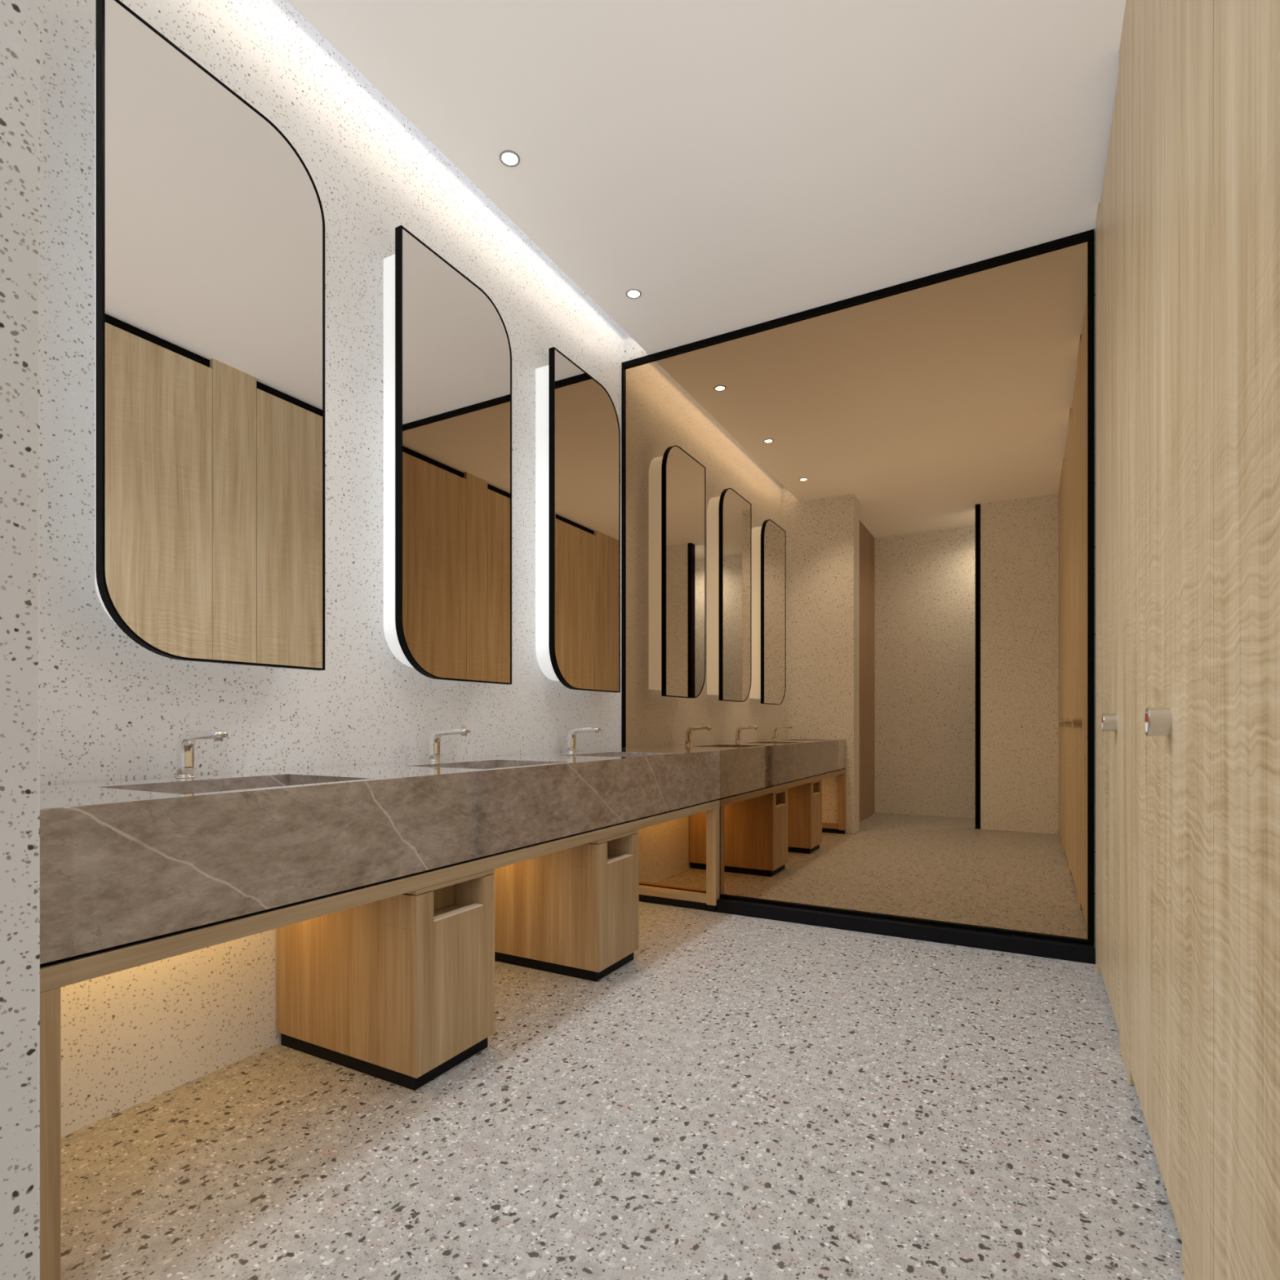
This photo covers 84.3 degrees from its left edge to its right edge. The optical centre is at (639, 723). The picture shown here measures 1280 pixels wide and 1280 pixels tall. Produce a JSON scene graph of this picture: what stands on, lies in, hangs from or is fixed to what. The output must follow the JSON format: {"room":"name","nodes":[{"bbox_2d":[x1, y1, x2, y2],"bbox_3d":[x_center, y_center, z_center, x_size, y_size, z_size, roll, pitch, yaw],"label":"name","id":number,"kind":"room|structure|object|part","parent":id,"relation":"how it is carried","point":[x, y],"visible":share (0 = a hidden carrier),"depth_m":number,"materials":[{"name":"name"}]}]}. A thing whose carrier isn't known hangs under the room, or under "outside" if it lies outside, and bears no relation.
{"room":"public restroom","nodes":[
{"label":"public restroom","id":0,"kind":"room"},
{"bbox_2d":[0,0,39,1279],"bbox_3d":[-1.359,-0.730,1.210,0.795,3.460,0.240,0,0,29],"label":"wall pier","id":1,"kind":"object","parent":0,"point":[20,20],"visible":1,"depth_m":1.10,"materials":[{"name":"white stone"}]},
{"bbox_2d":[40,0,623,1137],"bbox_3d":[-0.856,-0.730,2.833,0.120,3.460,3.130,0,0,29],"label":"wall","id":2,"kind":"structure","parent":0,"point":[112,707],"depth_m":2.20,"materials":[{"name":"white stone"}]},
{"bbox_2d":[94,0,324,670],"bbox_3d":[-1.182,-0.949,1.962,0.142,1.567,0.602,0,0,29],"label":"wall mirror","id":3,"kind":"object","parent":2,"relation":"attached to","point":[210,222],"visible":1,"depth_m":1.86,"materials":[{"name":"white mirror"}]},
{"bbox_2d":[383,225,511,684],"bbox_3d":[-0.747,-0.949,2.756,0.142,1.567,0.602,0,0,29],"label":"wall mirror","id":4,"kind":"object","parent":2,"relation":"attached to","point":[447,353],"visible":1,"depth_m":2.65,"materials":[{"name":"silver metal"}]},
{"bbox_2d":[535,346,620,693],"bbox_3d":[-0.312,-0.949,3.551,0.142,1.567,0.602,0,0,29],"label":"wall mirror","id":5,"kind":"object","parent":2,"relation":"attached to","point":[578,433],"visible":1,"depth_m":3.41,"materials":[{"name":"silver metal"}]},
{"bbox_2d":[60,901,1185,1279],"bbox_3d":[0.312,1.050,1.197,3.800,0.100,5.000,0,0,29],"label":"floor","id":6,"kind":"structure","parent":0,"point":[741,1097],"depth_m":1.68,"materials":[{"name":"grey stone"}]},
{"bbox_2d":[40,799,719,1279],"bbox_3d":[-0.555,0.702,2.623,0.601,0.597,3.005,0,0,29],"label":"support frame","id":7,"kind":"object","parent":6,"relation":"on","point":[55,975],"visible":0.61,"depth_m":1.43,"materials":[{"name":"brown wood"}]},
{"bbox_3d":[-1.024,0.708,1.196,0.055,0.516,0.053,0,0,29],"label":"leg","id":8,"kind":"part","parent":7,"relation":"part of","materials":[{"name":"brown wood"}]},
{"bbox_2d":[40,748,719,964],"bbox_3d":[-0.556,0.273,2.624,0.603,0.260,3.006,0,0,29],"label":"countertop","id":9,"kind":"structure","parent":7,"relation":"on","point":[122,861],"depth_m":1.65,"materials":[{"name":"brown stone"}]},
{"bbox_2d":[175,730,228,778],"bbox_3d":[-1.136,0.081,1.831,0.187,0.125,0.047,0,0,29],"label":"faucet","id":10,"kind":"object","parent":9,"relation":"on","point":[185,754],"visible":1,"depth_m":1.85,"materials":[{"name":"silver metal"}]},
{"bbox_2d":[100,773,369,794],"bbox_3d":[-0.957,0.204,1.714,0.345,0.122,0.470,0,0,29],"label":"basin","id":11,"kind":"object","parent":9,"relation":"in","point":[255,782],"depth_m":1.84,"materials":[{"name":"grey stone"}]},
{"bbox_2d":[427,728,470,761],"bbox_3d":[-0.707,0.081,2.615,0.187,0.125,0.047,0,0,29],"label":"faucet","id":12,"kind":"object","parent":9,"relation":"on","point":[434,743],"visible":1,"depth_m":2.63,"materials":[{"name":"silver metal"}]},
{"bbox_2d":[408,760,568,768],"bbox_3d":[-0.525,0.204,2.504,0.345,0.122,0.470,0,0,29],"label":"basin","id":13,"kind":"object","parent":9,"relation":"in","point":[483,764],"depth_m":2.69,"materials":[{"name":"grey stone"}]},
{"bbox_2d":[566,727,601,752],"bbox_3d":[-0.272,0.081,3.411,0.187,0.125,0.047,0,0,29],"label":"faucet","id":14,"kind":"object","parent":9,"relation":"on","point":[571,735],"visible":0.97,"depth_m":3.42,"materials":[{"name":"silver metal"}]},
{"bbox_2d":[564,751,674,756],"bbox_3d":[-0.094,0.204,3.294,0.345,0.122,0.470,0,0,29],"label":"basin","id":15,"kind":"object","parent":9,"relation":"in","point":[603,753],"depth_m":3.50,"materials":[{"name":"grey stone"}]},
{"bbox_3d":[0.125,0.938,3.924,0.546,0.044,0.038,0,0,29],"label":"rail","id":16,"kind":"part","parent":7,"relation":"part of","materials":[{"name":"brown wood"}]},
{"bbox_3d":[0.391,0.708,3.784,0.055,0.516,0.054,0,0,29],"label":"leg","id":17,"kind":"part","parent":7,"relation":"part of","materials":[{"name":"brown wood"}]},
{"bbox_2d":[275,869,494,1090],"bbox_3d":[-0.789,0.725,2.194,0.602,0.550,0.320,0,0,29],"label":"base cabinet","id":18,"kind":"object","parent":6,"relation":"on","point":[399,989],"visible":0.73,"depth_m":2.03,"materials":[{"name":"brown wood"}]},
{"bbox_3d":[-0.790,0.457,2.194,0.600,0.013,0.320,0,0,29],"label":"lid","id":19,"kind":"part","parent":18,"relation":"part of","materials":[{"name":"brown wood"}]},
{"bbox_3d":[-0.535,0.712,2.054,0.020,0.492,0.320,0,0,29],"label":"panel","id":20,"kind":"part","parent":18,"relation":"part of","materials":[{"name":"brown wood"}]},
{"bbox_2d":[493,829,639,982],"bbox_3d":[-0.345,0.725,3.006,0.602,0.550,0.320,0,0,29],"label":"base cabinet","id":21,"kind":"object","parent":6,"relation":"on","point":[573,912],"visible":0.75,"depth_m":2.84,"materials":[{"name":"brown wood"}]},
{"bbox_3d":[-0.346,0.457,3.007,0.600,0.013,0.320,0,0,29],"label":"lid","id":22,"kind":"part","parent":21,"relation":"part of","materials":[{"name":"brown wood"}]},
{"bbox_3d":[-0.090,0.712,2.867,0.020,0.492,0.320,0,0,29],"label":"panel","id":23,"kind":"part","parent":21,"relation":"part of","materials":[{"name":"brown wood"}]},
{"bbox_2d":[1095,202,1101,973],"bbox_3d":[1.874,-0.540,2.872,0.032,3.080,0.118,0,0,29],"label":"pilaster","id":24,"kind":"object","parent":6,"relation":"on","point":[1099,971],"visible":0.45,"depth_m":2.89,"materials":[{"name":"brown wood"}]},
{"bbox_2d":[1119,0,1134,1085],"bbox_3d":[1.433,-0.540,2.066,0.032,3.080,0.260,0,0,29],"label":"pilaster","id":25,"kind":"object","parent":6,"relation":"on","point":[1124,49],"visible":0.5,"depth_m":2.07,"materials":[{"name":"brown wood"}]},
{"bbox_2d":[1182,0,1213,1279],"bbox_3d":[0.951,-0.540,1.184,0.032,3.080,0.250,0,0,29],"label":"pilaster","id":26,"kind":"object","parent":6,"relation":"on","point":[1197,15],"visible":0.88,"depth_m":1.17,"materials":[{"name":"brown wood"}]},
{"bbox_2d":[285,0,1125,355],"bbox_3d":[0.424,-2.140,1.056,3.470,0.120,4.860,0,0,29],"label":"ceiling","id":27,"kind":"structure","parent":0,"point":[733,165],"depth_m":2.46,"materials":[{"name":"white paint"}]},
{"bbox_2d":[499,150,519,167],"bbox_3d":[-0.479,-2.088,2.604,0.076,0.024,0.076,0,0,29],"label":"recessed light","id":28,"kind":"object","parent":27,"relation":"in","point":[504,152],"visible":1,"depth_m":2.61,"materials":[{"name":"white"}]},
{"bbox_2d":[626,288,641,298],"bbox_3d":[-0.031,-2.088,3.425,0.076,0.024,0.076,0,0,29],"label":"recessed light","id":29,"kind":"object","parent":27,"relation":"in","point":[630,296],"visible":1,"depth_m":3.42,"materials":[{"name":"white"}]},
{"bbox_3d":[1.019,-2.050,1.203,0.066,0.059,3.988,0,0,29],"label":"trim","id":30,"kind":"structure","parent":27,"relation":"attached to","visible":0},
{"bbox_2d":[1097,72,1119,1031],"bbox_3d":[1.654,-0.532,2.509,0.070,2.975,0.724,0,0,29],"label":"door","id":31,"kind":"structure","parent":30,"relation":"attached to","point":[1108,213],"depth_m":2.48,"materials":[{"name":"brown wood"}]},
{"bbox_3d":[1.501,-0.003,2.262,0.038,0.057,0.057,0,0,29],"label":"lock knob","id":32,"kind":"part","parent":31,"relation":"part of","materials":[{"name":"silver metal"}]},
{"bbox_2d":[1129,0,1182,1240],"bbox_3d":[1.174,-0.532,1.632,0.070,2.975,0.744,0,0,29],"label":"door","id":33,"kind":"structure","parent":30,"relation":"attached to","point":[1155,25],"depth_m":1.58,"materials":[{"name":"brown wood"}]},
{"bbox_3d":[1.042,-0.003,1.425,0.038,0.057,0.057,0,0,29],"label":"lock knob","id":34,"kind":"part","parent":33,"relation":"part of","materials":[{"name":"silver metal"}]},
{"bbox_2d":[1213,0,1279,1279],"bbox_3d":[0.694,-0.532,0.754,0.070,2.975,0.744,0,0,29],"label":"door","id":35,"kind":"structure","parent":30,"relation":"attached to","point":[1246,33],"depth_m":0.92,"materials":[{"name":"brown wood"}]},
{"bbox_2d":[623,231,1095,959],"bbox_3d":[1.533,-0.730,3.272,3.650,3.460,0.108,0,0,29],"label":"wall","id":36,"kind":"structure","parent":0,"point":[632,349],"depth_m":3.00,"materials":[{"name":"white stone"}]},
{"bbox_2d":[621,229,1094,964],"bbox_3d":[0.897,-0.539,3.517,2.297,3.079,0.068,0,0,29],"label":"mirror panel","id":37,"kind":"object","parent":36,"relation":"attached to","point":[857,532],"visible":0.93,"depth_m":3.40,"materials":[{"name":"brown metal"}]},
{"bbox_3d":[0.908,-2.064,3.536,2.296,0.030,0.024,0,0,29],"label":"rail","id":38,"kind":"part","parent":37,"relation":"part of","materials":[{"name":"black metal"}]},
{"bbox_3d":[1.164,0.924,3.396,1.668,0.015,0.024,0,0,29],"label":"rail","id":39,"kind":"part","parent":37,"relation":"part of","materials":[{"name":"black metal"}]},
{"bbox_3d":[1.163,0.967,3.371,1.690,0.066,0.068,0,0,29],"label":"skirting","id":40,"kind":"part","parent":37,"relation":"part of","materials":[{"name":"black metal"}]}
]}

